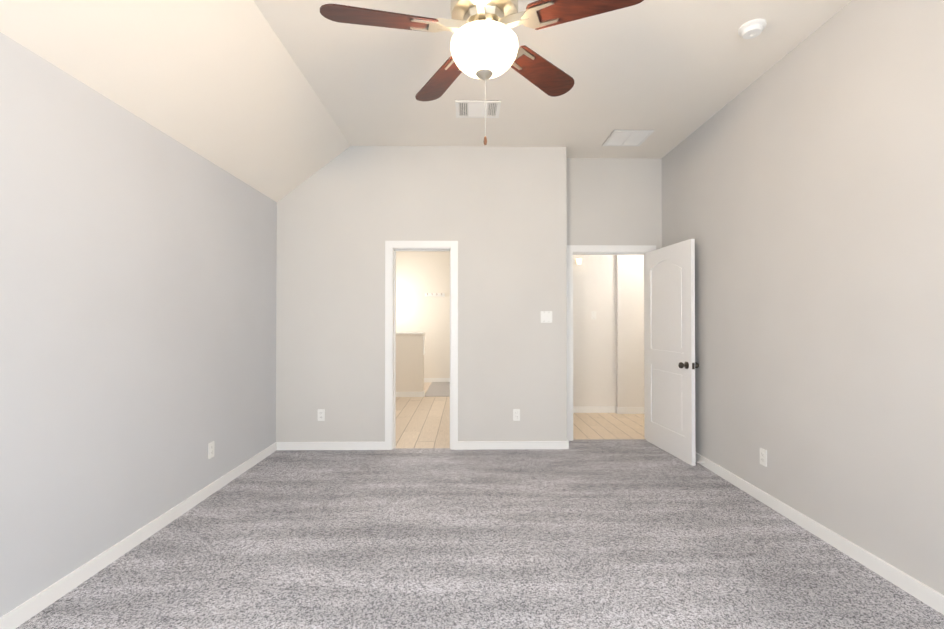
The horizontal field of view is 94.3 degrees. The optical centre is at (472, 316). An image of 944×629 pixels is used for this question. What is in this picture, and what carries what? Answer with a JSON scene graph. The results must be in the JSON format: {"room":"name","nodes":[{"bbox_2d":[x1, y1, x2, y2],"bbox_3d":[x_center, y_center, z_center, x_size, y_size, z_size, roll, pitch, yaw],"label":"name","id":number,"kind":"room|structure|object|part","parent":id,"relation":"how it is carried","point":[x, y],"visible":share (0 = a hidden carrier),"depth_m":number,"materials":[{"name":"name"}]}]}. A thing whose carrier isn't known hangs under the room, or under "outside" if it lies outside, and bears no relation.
{"room":"empty bedroom","nodes":[
{"label":"empty bedroom","id":0,"kind":"room"},
{"bbox_2d":[0,32,276,616],"bbox_3d":[-2.016,0.026,3.873,0.120,2.620,10.810,0,0,-1],"label":"wall","id":1,"kind":"structure","parent":0,"point":[138,256],"depth_m":2.34,"materials":[{"name":"paint"}]},
{"bbox_2d":[0,442,275,628],"bbox_3d":[-1.918,1.271,1.469,0.015,0.090,5.780,0,0,-1],"label":"baseboard","id":2,"kind":"structure","parent":1,"relation":"attached to","point":[19,615],"depth_m":2.33,"materials":[{"name":"white wood"}]},
{"bbox_2d":[208,441,214,458],"bbox_3d":[-1.944,0.994,3.258,0.008,0.115,0.070,0,0,-1],"label":"outlet","id":3,"kind":"object","parent":1,"relation":"attached to","point":[211,445],"visible":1,"depth_m":3.25,"materials":[{"name":"white plastic"}]},
{"bbox_2d":[396,334,423,391],"bbox_3d":[-1.419,0.835,7.479,1.144,1.060,0.120,0,0,-1],"label":"wall","id":4,"kind":"structure","parent":0,"point":[409,364],"depth_m":7.42,"materials":[{"name":"beige paint"}]},
{"bbox_2d":[396,332,424,333],"bbox_3d":[-1.410,0.290,7.484,1.162,0.030,0.160,0,0,-1],"label":"trim","id":5,"kind":"structure","parent":4,"relation":"on","point":[410,332],"depth_m":7.48,"materials":[{"name":"white wood"}]},
{"bbox_2d":[396,391,424,396],"bbox_3d":[-1.411,1.320,7.408,1.159,0.090,0.015,0,0,-1],"label":"baseboard","id":6,"kind":"structure","parent":4,"relation":"attached to","point":[410,394],"depth_m":7.40,"materials":[{"name":"white wood"}]},
{"bbox_2d":[276,146,566,441],"bbox_3d":[-0.510,-0.184,4.449,2.905,3.050,0.120,0,0,-1],"label":"wall","id":7,"kind":"structure","parent":0,"point":[498,214],"depth_m":4.39,"materials":[{"name":"paint"}]},
{"bbox_2d":[318,409,324,420],"bbox_3d":[-1.513,0.983,4.363,0.070,0.115,0.008,0,0,-1],"label":"electrical outlet","id":8,"kind":"object","parent":7,"relation":"attached to","point":[321,414],"visible":1,"depth_m":4.36,"materials":[{"name":"white plastic"}]},
{"bbox_2d":[276,442,384,449],"bbox_3d":[-1.400,1.295,4.357,1.062,0.090,0.015,0,0,-1],"label":"baseboard","id":9,"kind":"structure","parent":7,"relation":"attached to","point":[279,445],"depth_m":4.35,"materials":[{"name":"white wood"}]},
{"bbox_2d":[385,241,457,449],"bbox_3d":[-0.514,0.292,4.445,0.726,2.096,0.156,0,0,-1],"label":"door frame","id":10,"kind":"structure","parent":7,"relation":"attached to","point":[391,245],"depth_m":4.37,"materials":[{"name":"white wood"}]},
{"bbox_2d":[458,440,568,449],"bbox_3d":[0.401,1.295,4.380,1.114,0.090,0.015,0,0,-1],"label":"baseboard","id":11,"kind":"structure","parent":7,"relation":"attached to","point":[462,445],"depth_m":4.37,"materials":[{"name":"white wood"}]},
{"bbox_2d":[513,409,519,420],"bbox_3d":[0.437,0.987,4.387,0.070,0.115,0.008,0,0,-1],"label":"electrical outlet","id":12,"kind":"object","parent":7,"relation":"attached to","point":[516,414],"visible":1,"depth_m":4.39,"materials":[{"name":"white plastic"}]},
{"bbox_2d":[541,311,551,322],"bbox_3d":[0.739,0.005,4.397,0.116,0.115,0.012,0,0,-1],"label":"light switch","id":13,"kind":"object","parent":7,"relation":"attached to","point":[546,316],"visible":1,"depth_m":4.40,"materials":[{"name":"white plastic"}]},
{"bbox_2d":[396,382,449,447],"bbox_3d":[-0.600,1.390,6.785,2.785,0.060,4.760,0,0,-1],"label":"floor","id":14,"kind":"structure","parent":0,"point":[423,422],"depth_m":5.62,"materials":[{"name":"brown wood"}]},
{"bbox_2d":[425,382,449,396],"bbox_3d":[-0.294,1.368,8.299,1.090,0.008,1.680,0,0,-1],"label":"rug","id":15,"kind":"object","parent":14,"relation":"on","point":[438,389],"visible":0.44,"depth_m":8.05,"materials":[{"name":"grey carpet"}]},
{"bbox_2d":[396,251,449,377],"bbox_3d":[-0.631,0.009,9.236,3.025,2.740,0.120,0,0,-1],"label":"wall","id":16,"kind":"structure","parent":0,"point":[419,274],"depth_m":9.17,"materials":[{"name":"beige paint"}]},
{"bbox_2d":[425,293,444,296],"bbox_3d":[-0.800,-0.451,9.142,0.420,0.070,0.071,0,0,-1],"label":"hook rail","id":17,"kind":"object","parent":16,"relation":"attached to","point":[434,294],"visible":1,"depth_m":9.16,"materials":[{"name":"white"}]},
{"bbox_2d":[424,378,449,381],"bbox_3d":[-0.630,1.334,9.158,2.765,0.090,0.015,0,0,-1],"label":"baseboard","id":18,"kind":"structure","parent":16,"relation":"attached to","point":[425,379],"depth_m":9.15,"materials":[{"name":"white wood"}]},
{"bbox_2d":[0,0,851,201],"bbox_3d":[0.136,-1.517,1.670,4.127,0.710,6.326,0,0,-1],"label":"ceiling","id":19,"kind":"structure","parent":0,"point":[276,100],"depth_m":2.88,"materials":[{"name":"paint"}]},
{"bbox_2d":[455,100,500,117],"bbox_3d":[0.040,-1.710,3.618,0.365,0.012,0.280,0,0,-1],"label":"ceiling vent","id":20,"kind":"object","parent":19,"relation":"in","point":[470,108],"visible":0.96,"depth_m":3.60,"materials":[{"name":"white metal"}]},
{"bbox_2d":[320,0,643,144],"bbox_3d":[0.024,-1.226,1.822,1.261,1.010,1.254,0,0,-1],"label":"ceiling fan","id":21,"kind":"object","parent":19,"relation":"hanging from","point":[544,75],"depth_m":1.78,"materials":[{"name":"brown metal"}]},
{"bbox_3d":[0.048,-1.101,1.853,0.286,0.143,0.286,0,0,-1],"label":"ceiling fan shade","id":22,"kind":"part","parent":21,"relation":"part of","materials":[{"name":"white glass"}]},
{"bbox_2d":[602,130,653,145],"bbox_3d":[1.478,-1.706,4.196,0.370,0.012,0.350,0,0,-1],"label":"ceiling vent","id":23,"kind":"object","parent":19,"relation":"in","point":[627,137],"visible":1,"depth_m":4.17,"materials":[{"name":"white metal"}]},
{"bbox_2d":[738,19,766,38],"bbox_3d":[1.663,-1.702,2.608,0.144,0.046,0.144,0,0,-1],"label":"smoke detector","id":24,"kind":"object","parent":19,"relation":"attached to","point":[751,29],"visible":1,"depth_m":2.58,"materials":[{"name":"white plastic"}]},
{"bbox_2d":[16,439,943,628],"bbox_3d":[0.076,1.342,1.661,4.007,0.072,6.116,0,0,-1],"label":"floor carpet","id":25,"kind":"object","parent":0,"point":[612,534],"visible":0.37,"depth_m":2.39,"materials":[{"name":"grey carpet"}]},
{"bbox_2d":[573,255,615,405],"bbox_3d":[2.358,-0.015,6.244,2.877,2.740,0.120,0,0,-1],"label":"wall","id":26,"kind":"structure","parent":0,"point":[594,343],"depth_m":6.15,"materials":[{"name":"beige paint"}]},
{"bbox_2d":[575,258,581,264],"bbox_3d":[1.478,-0.766,6.119,0.090,0.080,0.120,0,0,-1],"label":"sconce","id":27,"kind":"object","parent":26,"relation":"attached to","point":[578,261],"visible":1,"depth_m":6.08,"materials":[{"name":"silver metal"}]},
{"bbox_2d":[591,311,595,318],"bbox_3d":[1.705,-0.015,6.170,0.070,0.115,0.012,0,0,-1],"label":"light switch","id":28,"kind":"object","parent":26,"relation":"attached to","point":[593,314],"visible":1,"depth_m":6.17,"materials":[{"name":"white plastic"}]},
{"bbox_2d":[573,406,643,413],"bbox_3d":[2.300,1.309,6.130,2.757,0.090,0.085,0,0,-1],"label":"baseboard","id":29,"kind":"structure","parent":26,"relation":"attached to","point":[608,409],"depth_m":6.15,"materials":[{"name":"white wood"}]},
{"bbox_2d":[573,413,644,439],"bbox_3d":[2.308,1.379,5.460,2.757,0.060,1.424,0,0,-1],"label":"floor","id":30,"kind":"structure","parent":0,"point":[605,426],"depth_m":5.36,"materials":[{"name":"brown wood"}]},
{"bbox_2d":[566,158,661,248],"bbox_3d":[1.489,-0.182,4.780,1.102,3.050,0.120,0,0,-1],"label":"wall","id":31,"kind":"structure","parent":0,"point":[613,201],"depth_m":4.73,"materials":[{"name":"paint"}]},
{"bbox_2d":[567,245,655,440],"bbox_3d":[1.486,0.290,4.776,0.970,2.106,0.156,0,0,-1],"label":"door frame","id":32,"kind":"structure","parent":31,"relation":"attached to","point":[571,249],"depth_m":4.70,"materials":[{"name":"white wood"}]},
{"bbox_2d":[645,239,698,465],"bbox_3d":[1.944,0.319,4.305,0.178,2.012,0.841,0,0,-1],"label":"door","id":33,"kind":"structure","parent":32,"relation":"attached to","point":[671,364],"depth_m":4.21,"materials":[{"name":"white wood"}]},
{"bbox_2d":[616,255,643,406],"bbox_3d":[2.273,-0.016,6.148,0.510,2.740,0.070,0,0,-1],"label":"wall","id":34,"kind":"structure","parent":0,"point":[629,330],"depth_m":6.11,"materials":[{"name":"beige paint"}]},
{"bbox_2d":[662,0,943,594],"bbox_3d":[2.139,-0.207,1.685,0.120,3.050,6.326,0,0,-1],"label":"wall","id":35,"kind":"structure","parent":0,"point":[803,194],"depth_m":2.51,"materials":[{"name":"paint"}]},
{"bbox_2d":[760,448,766,466],"bbox_3d":[2.057,0.999,3.105,0.008,0.115,0.070,0,0,-1],"label":"outlet","id":36,"kind":"object","parent":35,"relation":"attached to","point":[763,457],"visible":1,"depth_m":3.10,"materials":[{"name":"white plastic"}]},
{"bbox_2d":[696,452,943,614],"bbox_3d":[2.071,1.273,1.672,0.017,0.090,6.086,0,0,-1],"label":"baseboard","id":37,"kind":"structure","parent":35,"relation":"attached to","point":[934,599],"depth_m":2.44,"materials":[{"name":"white wood"}]}
]}

